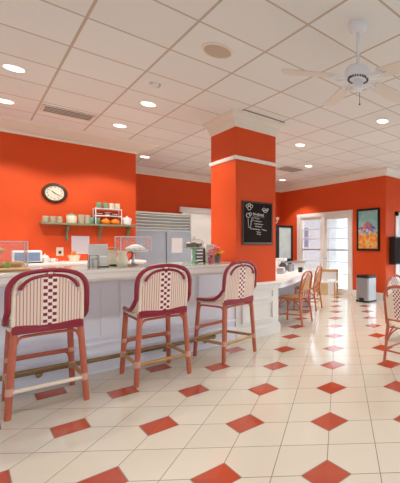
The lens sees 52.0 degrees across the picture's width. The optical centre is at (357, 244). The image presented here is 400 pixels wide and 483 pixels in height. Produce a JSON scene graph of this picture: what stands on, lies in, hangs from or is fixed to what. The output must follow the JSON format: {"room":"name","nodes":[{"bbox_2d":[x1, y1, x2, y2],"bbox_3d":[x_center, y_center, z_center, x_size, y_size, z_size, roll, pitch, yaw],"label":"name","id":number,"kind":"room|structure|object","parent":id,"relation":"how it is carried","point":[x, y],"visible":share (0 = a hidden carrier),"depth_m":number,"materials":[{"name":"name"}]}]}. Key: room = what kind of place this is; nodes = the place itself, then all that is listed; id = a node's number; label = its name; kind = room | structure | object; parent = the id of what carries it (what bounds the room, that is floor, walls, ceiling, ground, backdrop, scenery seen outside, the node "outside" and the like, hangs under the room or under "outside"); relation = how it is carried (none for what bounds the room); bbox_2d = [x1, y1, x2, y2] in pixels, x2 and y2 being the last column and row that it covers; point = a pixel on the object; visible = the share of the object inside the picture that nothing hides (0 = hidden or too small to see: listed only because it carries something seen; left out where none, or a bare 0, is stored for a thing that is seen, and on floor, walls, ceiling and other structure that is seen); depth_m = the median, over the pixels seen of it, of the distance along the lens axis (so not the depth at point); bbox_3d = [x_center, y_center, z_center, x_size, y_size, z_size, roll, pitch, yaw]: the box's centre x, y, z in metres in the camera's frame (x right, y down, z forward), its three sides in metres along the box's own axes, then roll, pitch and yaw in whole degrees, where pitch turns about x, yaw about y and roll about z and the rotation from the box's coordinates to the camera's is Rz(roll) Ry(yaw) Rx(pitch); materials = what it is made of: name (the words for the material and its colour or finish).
{"room":"cafe","nodes":[
{"label":"cafe","id":0,"kind":"room"},
{"bbox_2d":[0,131,135,261],"bbox_3d":[-5.725,-0.243,4.522,0.160,3.080,5.060,0,0,42],"label":"wall","id":1,"kind":"structure","parent":0,"point":[89,175],"depth_m":5.56,"materials":[{"name":"orange paint"}]},
{"bbox_2d":[41,183,66,202],"bbox_3d":[-4.703,-0.803,5.506,0.042,0.310,0.310,0,0,42],"label":"wall clock","id":2,"kind":"object","parent":1,"relation":"attached to","point":[51,192],"visible":1,"depth_m":5.50,"materials":[{"name":"brown wood"}]},
{"bbox_2d":[56,247,62,255],"bbox_3d":[-4.665,0.107,5.557,0.030,0.130,0.088,0,0,42],"label":"wall outlet","id":3,"kind":"object","parent":1,"relation":"attached to","point":[59,250],"visible":1,"depth_m":5.55,"materials":[{"name":"white plastic"}]},
{"bbox_2d":[71,236,88,253],"bbox_3d":[-4.500,0.002,5.758,0.005,0.290,0.232,0,0,42],"label":"sheet","id":4,"kind":"object","parent":1,"relation":"attached to","point":[79,244],"visible":0.79,"depth_m":5.76,"materials":[{"name":"white paper"}]},
{"bbox_2d":[0,115,160,157],"bbox_3d":[-6.189,-1.703,5.149,2.310,0.160,5.370,0,0,42],"label":"trim","id":5,"kind":"structure","parent":1,"relation":"attached to","point":[8,124],"depth_m":5.55,"materials":[{"name":"beige paint"}]},
{"bbox_2d":[39,222,135,241],"bbox_3d":[-4.340,-0.198,5.761,0.240,0.280,1.225,0,0,42],"label":"wall shelf","id":6,"kind":"object","parent":1,"relation":"attached to","point":[67,225],"visible":0.99,"depth_m":5.70,"materials":[{"name":"green wood"}]},
{"bbox_2d":[66,213,76,222],"bbox_3d":[-4.502,-0.420,5.581,0.131,0.165,0.132,0,0,42],"label":"lidded jar","id":7,"kind":"object","parent":6,"relation":"on","point":[70,218],"visible":0.91,"depth_m":5.53,"materials":[{"name":"beige ceramic"}]},
{"bbox_2d":[89,217,93,223],"bbox_3d":[-4.309,-0.391,5.751,0.100,0.105,0.078,0,0,10],"label":"cup","id":8,"kind":"object","parent":6,"relation":"on","point":[91,219],"visible":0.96,"depth_m":5.72,"materials":[{"name":"green ceramic"}]},
{"bbox_2d":[101,218,109,223],"bbox_3d":[-4.178,-0.393,5.881,0.126,0.110,0.126,0,0,-25],"label":"pot","id":9,"kind":"object","parent":6,"relation":"on","point":[104,221],"visible":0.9,"depth_m":5.84,"materials":[{"name":"ceramic"}]},
{"bbox_2d":[93,208,121,224],"bbox_3d":[-4.188,-0.470,5.937,0.184,0.265,0.374,0,0,42],"label":"dish rack","id":10,"kind":"object","parent":6,"relation":"on","point":[118,210],"visible":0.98,"depth_m":5.92,"materials":[{"name":"white metal"}]},
{"bbox_2d":[96,202,101,207],"bbox_3d":[-4.257,-0.647,5.824,0.076,0.095,0.098,0,0,-17],"label":"mug","id":11,"kind":"object","parent":10,"relation":"on","point":[98,204],"visible":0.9,"depth_m":5.80,"materials":[{"name":"green ceramic"}]},
{"bbox_2d":[93,208,120,210],"bbox_3d":[-4.188,-0.593,5.937,0.184,0.012,0.374,0,0,42],"label":"shelf","id":12,"kind":"object","parent":10,"relation":"attached to","point":[93,208],"depth_m":5.91,"materials":[{"name":"white metal"}]},
{"bbox_2d":[93,215,121,216],"bbox_3d":[-4.188,-0.478,5.937,0.184,0.012,0.374,0,0,42],"label":"shelf","id":13,"kind":"object","parent":10,"relation":"attached to","point":[93,215],"depth_m":5.92,"materials":[{"name":"white metal"}]},
{"bbox_2d":[109,203,113,208],"bbox_3d":[-4.137,-0.647,5.957,0.076,0.095,0.098,0,0,-17],"label":"mug","id":14,"kind":"object","parent":10,"relation":"on","point":[111,205],"visible":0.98,"depth_m":5.93,"materials":[{"name":"beige ceramic"}]},
{"bbox_2d":[111,218,119,224],"bbox_3d":[-4.088,-0.393,5.981,0.126,0.110,0.126,0,0,-25],"label":"pot","id":15,"kind":"object","parent":6,"relation":"on","point":[115,221],"visible":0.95,"depth_m":5.94,"materials":[{"name":"ceramic"}]},
{"bbox_2d":[122,216,131,224],"bbox_3d":[-3.985,-0.418,6.125,0.142,0.160,0.144,0,0,42],"label":"covered dish","id":16,"kind":"object","parent":6,"relation":"on","point":[126,220],"visible":0.98,"depth_m":6.08,"materials":[{"name":"white ceramic"}]},
{"bbox_2d":[0,0,399,186],"bbox_3d":[-0.304,-1.823,4.445,12.400,0.080,12.200,0,0,42],"label":"ceiling","id":17,"kind":"structure","parent":0,"point":[99,58],"depth_m":3.67,"materials":[{"name":"tile"}]},
{"bbox_2d":[0,98,16,104],"bbox_3d":[-4.370,-1.778,4.393,0.216,0.010,0.216,0,0,42],"label":"recessed light","id":18,"kind":"object","parent":17,"relation":"in","point":[2,100],"visible":1,"depth_m":4.40,"materials":[{"name":"white glass"}]},
{"bbox_2d":[0,62,28,73],"bbox_3d":[-3.464,-1.778,3.576,0.216,0.010,0.216,0,0,42],"label":"recessed light","id":19,"kind":"object","parent":17,"relation":"in","point":[8,66],"visible":1,"depth_m":3.56,"materials":[{"name":"white glass"}]},
{"bbox_2d":[39,104,96,121],"bbox_3d":[-3.912,-1.777,4.801,0.300,0.012,0.560,0,0,42],"label":"ceiling vent","id":20,"kind":"object","parent":17,"relation":"in","point":[44,108],"visible":1,"depth_m":4.79,"materials":[{"name":"beige plastic"}]},
{"bbox_2d":[111,123,127,127],"bbox_3d":[-3.554,-1.778,5.299,0.216,0.010,0.216,0,0,42],"label":"recessed light","id":21,"kind":"object","parent":17,"relation":"in","point":[119,125],"visible":1,"depth_m":5.28,"materials":[{"name":"white paint"}]},
{"bbox_2d":[138,100,157,106],"bbox_3d":[-2.647,-1.778,4.483,0.216,0.010,0.216,0,0,42],"label":"recessed light","id":22,"kind":"object","parent":17,"relation":"in","point":[146,103],"visible":1,"depth_m":4.46,"materials":[{"name":"white glass"}]},
{"bbox_2d":[150,82,160,87],"bbox_3d":[-2.245,-1.770,3.933,0.110,0.026,0.110,0,0,42],"label":"smoke detector","id":23,"kind":"object","parent":17,"relation":"attached to","point":[153,84],"visible":1,"depth_m":3.91,"materials":[{"name":"plastic"}]},
{"bbox_2d":[201,42,232,58],"bbox_3d":[-1.287,-1.777,3.258,0.274,0.012,0.276,0,0,42],"label":"ceiling speaker","id":24,"kind":"object","parent":17,"relation":"attached to","point":[212,49],"visible":1,"depth_m":3.24,"materials":[{"name":"beige paint"}]},
{"bbox_2d":[204,45,230,57],"bbox_3d":[-1.287,-1.777,3.258,0.229,0.006,0.230,0,0,42],"label":"grille","id":25,"kind":"object","parent":24,"relation":"attached to","point":[215,51],"depth_m":3.26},
{"bbox_2d":[243,109,284,122],"bbox_3d":[-1.286,-1.779,4.912,0.015,0.008,0.660,0,0,42],"label":"ceiling vent","id":26,"kind":"object","parent":17,"relation":"in","point":[243,109],"visible":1,"depth_m":4.89,"materials":[{"name":"metal"}]},
{"bbox_2d":[276,166,305,172],"bbox_3d":[-1.599,-1.777,8.357,0.480,0.012,0.560,0,0,42],"label":"ceiling vent","id":27,"kind":"object","parent":17,"relation":"in","point":[284,168],"visible":0.89,"depth_m":8.36,"materials":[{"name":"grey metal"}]},
{"bbox_2d":[294,143,305,146],"bbox_3d":[-1.025,-1.778,6.319,0.216,0.010,0.216,0,0,42],"label":"recessed light","id":28,"kind":"object","parent":17,"relation":"in","point":[295,144],"visible":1,"depth_m":6.29,"materials":[{"name":"white glass"}]},
{"bbox_2d":[281,19,399,105],"bbox_3d":[0.019,-1.460,2.996,1.149,0.645,0.779,0,0,9],"label":"ceiling fan","id":29,"kind":"object","parent":17,"relation":"hanging from","point":[357,74],"visible":1,"depth_m":2.84,"materials":[{"name":"white plastic"}]},
{"bbox_2d":[375,118,389,123],"bbox_3d":[0.356,-1.778,5.103,0.216,0.010,0.216,0,0,42],"label":"recessed light","id":30,"kind":"object","parent":17,"relation":"in","point":[380,120],"visible":1,"depth_m":5.07,"materials":[{"name":"white glass"}]},
{"bbox_2d":[0,280,399,482],"bbox_3d":[-0.304,1.327,4.445,12.400,0.060,12.200,0,0,42],"label":"floor","id":31,"kind":"structure","parent":0,"point":[316,401],"depth_m":2.68,"materials":[{"name":"tile"}]},
{"bbox_2d":[1,268,89,421],"bbox_3d":[-2.597,0.740,2.947,0.577,1.118,0.524,0,0,42],"label":"bar stool","id":32,"kind":"object","parent":31,"relation":"on","point":[50,302],"visible":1,"depth_m":2.79,"materials":[{"name":"wicker"}]},
{"bbox_2d":[4,259,145,267],"bbox_3d":[-4.911,0.777,4.839,0.615,1.040,3.460,0,0,42],"label":"countertop","id":33,"kind":"structure","parent":31,"relation":"on","point":[57,263],"depth_m":5.15,"materials":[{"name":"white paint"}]},
{"bbox_2d":[11,250,41,262],"bbox_3d":[-4.627,0.166,4.960,0.186,0.182,0.310,0,0,42],"label":"microwave","id":34,"kind":"object","parent":33,"relation":"on","point":[34,256],"visible":0.81,"depth_m":4.90,"materials":[{"name":"white plastic"}]},
{"bbox_2d":[42,258,49,262],"bbox_3d":[-4.502,0.222,5.126,0.093,0.070,0.076,0,0,-14],"label":"cup","id":35,"kind":"object","parent":33,"relation":"on","point":[45,260],"visible":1,"depth_m":5.10,"materials":[{"name":"white ceramic"}]},
{"bbox_2d":[68,255,79,261],"bbox_3d":[-4.304,0.207,5.382,0.156,0.100,0.156,0,0,42],"label":"fruit bowl","id":36,"kind":"object","parent":33,"relation":"on","point":[72,258],"visible":1,"depth_m":5.33,"materials":[{"name":"beige ceramic"}]},
{"bbox_2d":[0,261,251,393],"bbox_3d":[-2.997,0.762,3.257,0.907,1.070,4.030,0,0,42],"label":"bar counter","id":37,"kind":"object","parent":31,"relation":"on","point":[111,287],"depth_m":3.68,"materials":[{"name":"white paint"}]},
{"bbox_2d":[5,262,10,267],"bbox_3d":[-3.109,0.190,3.152,0.024,0.075,0.034,0,0,42],"label":"price card","id":38,"kind":"object","parent":37,"relation":"on","point":[7,264],"visible":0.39,"depth_m":3.15,"materials":[{"name":"green paper"}]},
{"bbox_2d":[0,268,31,271],"bbox_3d":[-3.136,0.217,2.958,0.180,0.020,0.600,0,0,42],"label":"serving board","id":39,"kind":"object","parent":37,"relation":"on","point":[1,269],"visible":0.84,"depth_m":3.07,"materials":[{"name":"beige wood"}]},
{"bbox_2d":[88,255,98,267],"bbox_3d":[-2.657,0.166,3.565,0.067,0.122,0.083,0,0,42],"label":"wire holder","id":40,"kind":"object","parent":37,"relation":"on","point":[92,263],"visible":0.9,"depth_m":3.55,"materials":[{"name":"grey metal"}]},
{"bbox_2d":[88,244,108,266],"bbox_3d":[-2.763,0.110,3.776,0.080,0.235,0.170,0,0,42],"label":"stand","id":41,"kind":"object","parent":37,"relation":"on","point":[93,249],"visible":0.75,"depth_m":3.77,"materials":[{"name":"white metal"}]},
{"bbox_2d":[99,256,105,265],"bbox_3d":[-2.646,0.171,3.667,0.060,0.112,0.066,0,0,42],"label":"box","id":42,"kind":"object","parent":37,"relation":"on","point":[102,259],"visible":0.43,"depth_m":3.65,"materials":[{"name":"white paper"}]},
{"bbox_2d":[108,247,116,264],"bbox_3d":[-2.730,0.127,3.932,0.084,0.200,0.096,0,0,42],"label":"canister","id":43,"kind":"object","parent":37,"relation":"on","point":[112,254],"visible":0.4,"depth_m":3.91,"materials":[{"name":"beige ceramic"}]},
{"bbox_2d":[0,261,231,273],"bbox_3d":[-3.001,0.244,3.261,0.895,0.035,4.030,0,0,42],"label":"countertop","id":44,"kind":"structure","parent":37,"relation":"on","point":[141,265],"depth_m":3.71,"materials":[{"name":"white stone"}]},
{"bbox_2d":[116,251,132,266],"bbox_3d":[-2.428,0.143,3.683,0.123,0.168,0.119,0,0,-5],"label":"pitcher","id":45,"kind":"object","parent":37,"relation":"on","point":[122,259],"visible":1,"depth_m":3.64,"materials":[{"name":"beige ceramic"}]},
{"bbox_2d":[128,251,147,265],"bbox_3d":[-2.478,0.148,3.913,0.300,0.158,0.300,0,0,42],"label":"cake stand","id":46,"kind":"object","parent":37,"relation":"on","point":[134,252],"visible":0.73,"depth_m":3.90,"materials":[{"name":"metal"}]},
{"bbox_2d":[115,236,151,250],"bbox_3d":[-2.474,-0.011,3.910,0.219,0.159,0.299,0,0,42],"label":"display case","id":47,"kind":"object","parent":46,"relation":"on","point":[115,236],"visible":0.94,"depth_m":3.87,"materials":[{"name":"clear plastic"}]},
{"bbox_2d":[125,244,144,250],"bbox_3d":[-2.457,0.030,3.922,0.186,0.074,0.184,0,0,42],"label":"frosted cake","id":48,"kind":"object","parent":46,"relation":"on","point":[135,247],"visible":1,"depth_m":3.87,"materials":[{"name":"white food"}]},
{"bbox_2d":[183,247,204,262],"bbox_3d":[-2.061,0.127,4.466,0.252,0.200,0.252,0,0,42],"label":"cake stand","id":49,"kind":"object","parent":37,"relation":"on","point":[192,248],"visible":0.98,"depth_m":4.45,"materials":[{"name":"green glass"}]},
{"bbox_2d":[195,248,204,261],"bbox_3d":[-2.103,0.137,4.719,0.060,0.180,0.140,0,0,42],"label":"rack","id":50,"kind":"object","parent":37,"relation":"on","point":[203,251],"visible":0.67,"depth_m":4.72,"materials":[{"name":"black plastic"}]},
{"bbox_2d":[204,244,213,261],"bbox_3d":[-2.011,0.107,4.791,0.080,0.239,0.110,0,0,42],"label":"vase","id":51,"kind":"object","parent":37,"relation":"on","point":[207,246],"visible":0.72,"depth_m":4.74,"materials":[{"name":"ceramic"}]},
{"bbox_2d":[207,249,215,262],"bbox_3d":[-1.861,0.142,4.510,0.133,0.169,0.134,0,0,-25],"label":"flower pot","id":52,"kind":"object","parent":37,"relation":"on","point":[211,258],"visible":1,"depth_m":4.48,"materials":[{"name":"pink ceramic"}]},
{"bbox_2d":[211,245,223,261],"bbox_3d":[-1.852,0.116,4.696,0.160,0.223,0.152,0,0,-16],"label":"flower pot","id":53,"kind":"object","parent":37,"relation":"on","point":[217,256],"visible":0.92,"depth_m":4.67,"materials":[{"name":"grey ceramic"}]},
{"bbox_3d":[-3.304,0.221,3.183,0.270,0.012,0.510,0,0,42],"label":"tray","id":54,"kind":"object","parent":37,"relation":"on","visible":0},
{"bbox_2d":[0,261,4,267],"bbox_3d":[-3.243,0.180,3.215,0.080,0.062,0.105,0,0,42],"label":"pastry","id":55,"kind":"object","parent":54,"relation":"on","point":[2,263],"visible":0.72,"depth_m":3.21,"materials":[{"name":"food"}]},
{"bbox_2d":[0,241,27,267],"bbox_3d":[-3.300,0.090,3.187,0.249,0.249,0.479,0,0,42],"label":"case","id":56,"kind":"object","parent":54,"relation":"on","point":[0,241],"visible":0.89,"depth_m":3.28,"materials":[{"name":"glass"}]},
{"bbox_2d":[11,261,23,267],"bbox_3d":[-3.190,0.181,3.316,0.081,0.062,0.107,0,0,42],"label":"pastry","id":57,"kind":"object","parent":54,"relation":"on","point":[15,264],"visible":0.92,"depth_m":3.30,"materials":[{"name":"food"}]},
{"bbox_2d":[119,264,191,387],"bbox_3d":[-2.027,0.740,3.557,0.577,1.118,0.524,0,0,42],"label":"bar stool","id":58,"kind":"object","parent":31,"relation":"on","point":[165,292],"visible":1,"depth_m":3.41,"materials":[{"name":"wicker"}]},
{"bbox_2d":[136,211,190,262],"bbox_3d":[-4.618,0.287,8.141,0.611,2.020,1.320,0,0,42],"label":"refrigerator","id":59,"kind":"object","parent":31,"relation":"on","point":[161,227],"visible":0.51,"depth_m":7.96,"materials":[{"name":"metal"}]},
{"bbox_2d":[171,238,181,252],"bbox_3d":[-4.171,0.015,8.182,0.005,0.345,0.240,0,0,42],"label":"notice sheet","id":60,"kind":"object","parent":59,"relation":"attached to","point":[176,243],"visible":1,"depth_m":8.17,"materials":[{"name":"white paper"}]},
{"bbox_2d":[193,260,256,362],"bbox_3d":[-1.564,0.740,4.215,0.577,1.118,0.524,0,0,28],"label":"bar stool","id":61,"kind":"object","parent":31,"relation":"on","point":[238,289],"visible":1,"depth_m":4.09,"materials":[{"name":"wicker"}]},
{"bbox_2d":[281,260,305,269],"bbox_3d":[-2.150,0.857,8.866,0.659,0.880,1.660,0,0,42],"label":"base cabinet","id":62,"kind":"object","parent":31,"relation":"on","point":[297,263],"visible":0.17,"depth_m":9.09,"materials":[{"name":"paint"}]},
{"bbox_2d":[281,260,305,262],"bbox_3d":[-2.154,0.437,8.869,0.650,0.040,1.660,0,0,42],"label":"countertop","id":63,"kind":"structure","parent":62,"relation":"on","point":[294,261],"depth_m":9.01,"materials":[{"name":"white stone"}]},
{"bbox_2d":[276,270,312,305],"bbox_3d":[-1.400,0.917,6.464,0.757,0.760,2.306,0,0,3],"label":"counter","id":64,"kind":"object","parent":31,"relation":"on","point":[289,283],"depth_m":7.56,"materials":[{"name":"white paint"}]},
{"bbox_2d":[277,267,284,273],"bbox_3d":[-1.429,0.478,6.602,0.120,0.118,0.180,0,0,3],"label":"napkin dispenser","id":65,"kind":"object","parent":64,"relation":"on","point":[280,270],"visible":0.99,"depth_m":6.51,"materials":[{"name":"metal"}]},
{"bbox_2d":[276,258,286,271],"bbox_3d":[-1.548,0.402,7.118,0.244,0.270,0.200,0,0,3],"label":"coffee maker","id":66,"kind":"object","parent":64,"relation":"on","point":[278,260],"visible":0.66,"depth_m":7.04,"materials":[{"name":"white plastic"}]},
{"bbox_2d":[288,262,291,271],"bbox_3d":[-1.366,0.445,7.151,0.091,0.185,0.092,0,0,42],"label":"canister","id":67,"kind":"object","parent":64,"relation":"on","point":[290,263],"visible":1,"depth_m":7.11,"materials":[{"name":"metal"}]},
{"bbox_2d":[276,270,312,282],"bbox_3d":[-1.400,0.556,6.464,0.757,0.038,2.306,0,0,3],"label":"countertop","id":68,"kind":"structure","parent":64,"relation":"on","point":[284,279],"depth_m":6.01,"materials":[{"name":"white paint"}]},
{"bbox_2d":[278,270,312,326],"bbox_3d":[-1.044,0.860,5.884,0.502,0.878,0.443,0,0,15],"label":"bistro chair","id":69,"kind":"object","parent":31,"relation":"on","point":[305,285],"visible":0.97,"depth_m":5.80,"materials":[{"name":"wicker"}]},
{"bbox_2d":[293,266,322,310],"bbox_3d":[-0.997,0.860,7.163,0.502,0.878,0.443,0,0,10],"label":"bistro chair","id":70,"kind":"object","parent":31,"relation":"on","point":[317,278],"visible":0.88,"depth_m":7.03,"materials":[{"name":"wicker"}]},
{"bbox_2d":[317,269,338,296],"bbox_3d":[-0.772,0.967,9.032,0.500,0.660,0.390,0,0,7],"label":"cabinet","id":71,"kind":"object","parent":31,"relation":"on","point":[326,287],"visible":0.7,"depth_m":8.88,"materials":[{"name":"beige wood"}]},
{"bbox_2d":[356,274,375,302],"bbox_3d":[0.174,0.995,8.137,0.384,0.605,0.397,0,0,42],"label":"trash can","id":72,"kind":"object","parent":31,"relation":"on","point":[365,283],"visible":1,"depth_m":8.01,"materials":[{"name":"metal"}]},
{"bbox_2d":[382,285,399,364],"bbox_3d":[0.583,0.860,3.861,0.443,0.878,0.503,0,0,42],"label":"bistro chair","id":73,"kind":"object","parent":31,"relation":"on","point":[392,303],"visible":1,"depth_m":3.79,"materials":[{"name":"wicker"}]},
{"bbox_2d":[385,274,399,335],"bbox_3d":[0.686,0.860,4.873,0.503,0.878,0.443,0,0,42],"label":"bistro chair","id":74,"kind":"object","parent":31,"relation":"on","point":[393,281],"visible":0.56,"depth_m":4.96,"materials":[{"name":"wicker"}]},
{"bbox_2d":[136,173,280,224],"bbox_3d":[-5.621,-0.243,7.618,0.150,3.080,9.800,0,0,42],"label":"wall","id":75,"kind":"structure","parent":0,"point":[153,193],"depth_m":8.69,"materials":[{"name":"orange paint"}]},
{"bbox_2d":[179,207,210,260],"bbox_3d":[-3.995,0.177,9.222,0.120,2.240,1.200,0,0,42],"label":"door","id":76,"kind":"structure","parent":75,"relation":"in","point":[200,217],"depth_m":9.15,"materials":[{"name":"white paint"}]},
{"bbox_2d":[136,166,399,192],"bbox_3d":[-1.415,-1.708,9.604,7.804,0.150,3.090,0,0,-3],"label":"trim","id":77,"kind":"structure","parent":75,"relation":"attached to","point":[386,171],"depth_m":8.87,"materials":[{"name":"beige paint"}]},
{"bbox_2d":[211,126,275,281],"bbox_3d":[-1.695,-0.243,5.254,0.710,3.080,0.640,0,0,42],"label":"column","id":78,"kind":"structure","parent":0,"point":[234,181],"depth_m":5.00,"materials":[{"name":"orange paint"}]},
{"bbox_2d":[201,108,284,136],"bbox_3d":[-1.695,-1.690,5.254,0.910,0.185,0.840,0,0,42],"label":"trim","id":79,"kind":"structure","parent":78,"relation":"attached to","point":[231,118],"depth_m":4.96,"materials":[{"name":"beige paint"}]},
{"bbox_2d":[209,155,277,166],"bbox_3d":[-1.695,-1.183,5.254,0.750,0.050,0.680,0,0,42],"label":"trim","id":80,"kind":"structure","parent":78,"relation":"attached to","point":[233,156],"depth_m":4.98,"materials":[{"name":"white paint"}]},
{"bbox_2d":[242,200,272,244],"bbox_3d":[-1.411,-0.303,5.016,0.030,0.604,0.484,0,0,42],"label":"chalkboard","id":81,"kind":"object","parent":78,"relation":"attached to","point":[257,217],"visible":1,"depth_m":5.01,"materials":[{"name":"black wood"}]},
{"bbox_2d":[235,280,281,341],"bbox_3d":[-1.670,0.914,5.251,0.830,0.765,0.730,0,0,42],"label":"trim","id":82,"kind":"structure","parent":78,"relation":"attached to","point":[265,301],"depth_m":5.03,"materials":[{"name":"white paint"}]},
{"bbox_2d":[281,176,389,292],"bbox_3d":[-0.814,-0.243,9.782,4.100,3.080,0.150,0,0,42],"label":"wall","id":83,"kind":"structure","parent":0,"point":[374,192],"depth_m":9.00,"materials":[{"name":"orange paint"}]},
{"bbox_2d":[276,225,292,260],"bbox_3d":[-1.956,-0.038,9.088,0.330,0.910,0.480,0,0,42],"label":"framed picture","id":84,"kind":"object","parent":83,"relation":"attached to","point":[284,233],"visible":0.7,"depth_m":8.98,"materials":[{"name":"black plastic"}]},
{"bbox_2d":[297,210,352,295],"bbox_3d":[-0.934,0.202,9.835,2.230,2.190,0.171,0,0,42],"label":"door","id":85,"kind":"structure","parent":83,"relation":"in","point":[316,232],"depth_m":9.78,"materials":[{"name":"white paint"}]},
{"bbox_2d":[357,208,379,250],"bbox_3d":[0.250,-0.373,8.700,0.724,1.030,0.035,0,0,42],"label":"framed picture","id":86,"kind":"object","parent":83,"relation":"attached to","point":[368,220],"visible":1,"depth_m":8.69,"materials":[{"name":"printed paper"},{"name":"black painted wood"}]},
{"bbox_2d":[352,290,386,299],"bbox_3d":[1.120,1.222,9.644,1.078,0.150,2.568,0,0,42],"label":"baseboard","id":87,"kind":"structure","parent":83,"relation":"attached to","point":[378,295],"depth_m":8.50,"materials":[{"name":"white paint"}]},
{"bbox_2d":[390,177,399,278],"bbox_3d":[1.507,-0.243,9.408,0.150,3.080,2.400,0,0,42],"label":"wall","id":88,"kind":"structure","parent":0,"point":[394,182],"depth_m":8.58,"materials":[{"name":"orange paint"}]},
{"bbox_2d":[390,237,399,264],"bbox_3d":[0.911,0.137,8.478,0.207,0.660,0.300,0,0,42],"label":"television","id":89,"kind":"object","parent":88,"relation":"attached to","point":[394,241],"visible":1,"depth_m":8.36,"materials":[{"name":"black plastic"}]},
{"bbox_2d":[395,212,399,280],"bbox_3d":[1.430,0.122,9.188,0.030,1.850,1.530,0,0,42],"label":"window","id":90,"kind":"structure","parent":88,"relation":"in","point":[397,214],"depth_m":8.65,"materials":[{"name":"white paint"}]},
{"bbox_2d":[399,216,399,280],"bbox_3d":[1.462,0.172,9.234,0.015,1.750,1.420,0,0,42],"label":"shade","id":91,"kind":"object","parent":90,"relation":"attached to","point":[399,216],"depth_m":8.74,"materials":[{"name":"white"}]},
{"label":"outside","id":92,"kind":"structure","parent":0,"visible":0},
{"bbox_2d":[336,266,347,280],"bbox_3d":[-3.392,1.467,21.086,22.740,0.260,13.200,0,0,42],"label":"ground","id":93,"kind":"structure","parent":92,"point":[342,269],"depth_m":17.12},
{"bbox_2d":[336,218,347,265],"bbox_3d":[-4.077,-0.583,25.362,9.000,3.840,0.360,0,0,42],"label":"neighbouring house","id":94,"kind":"structure","parent":93,"relation":"on","point":[341,256],"depth_m":22.44,"materials":[{"name":"white"}]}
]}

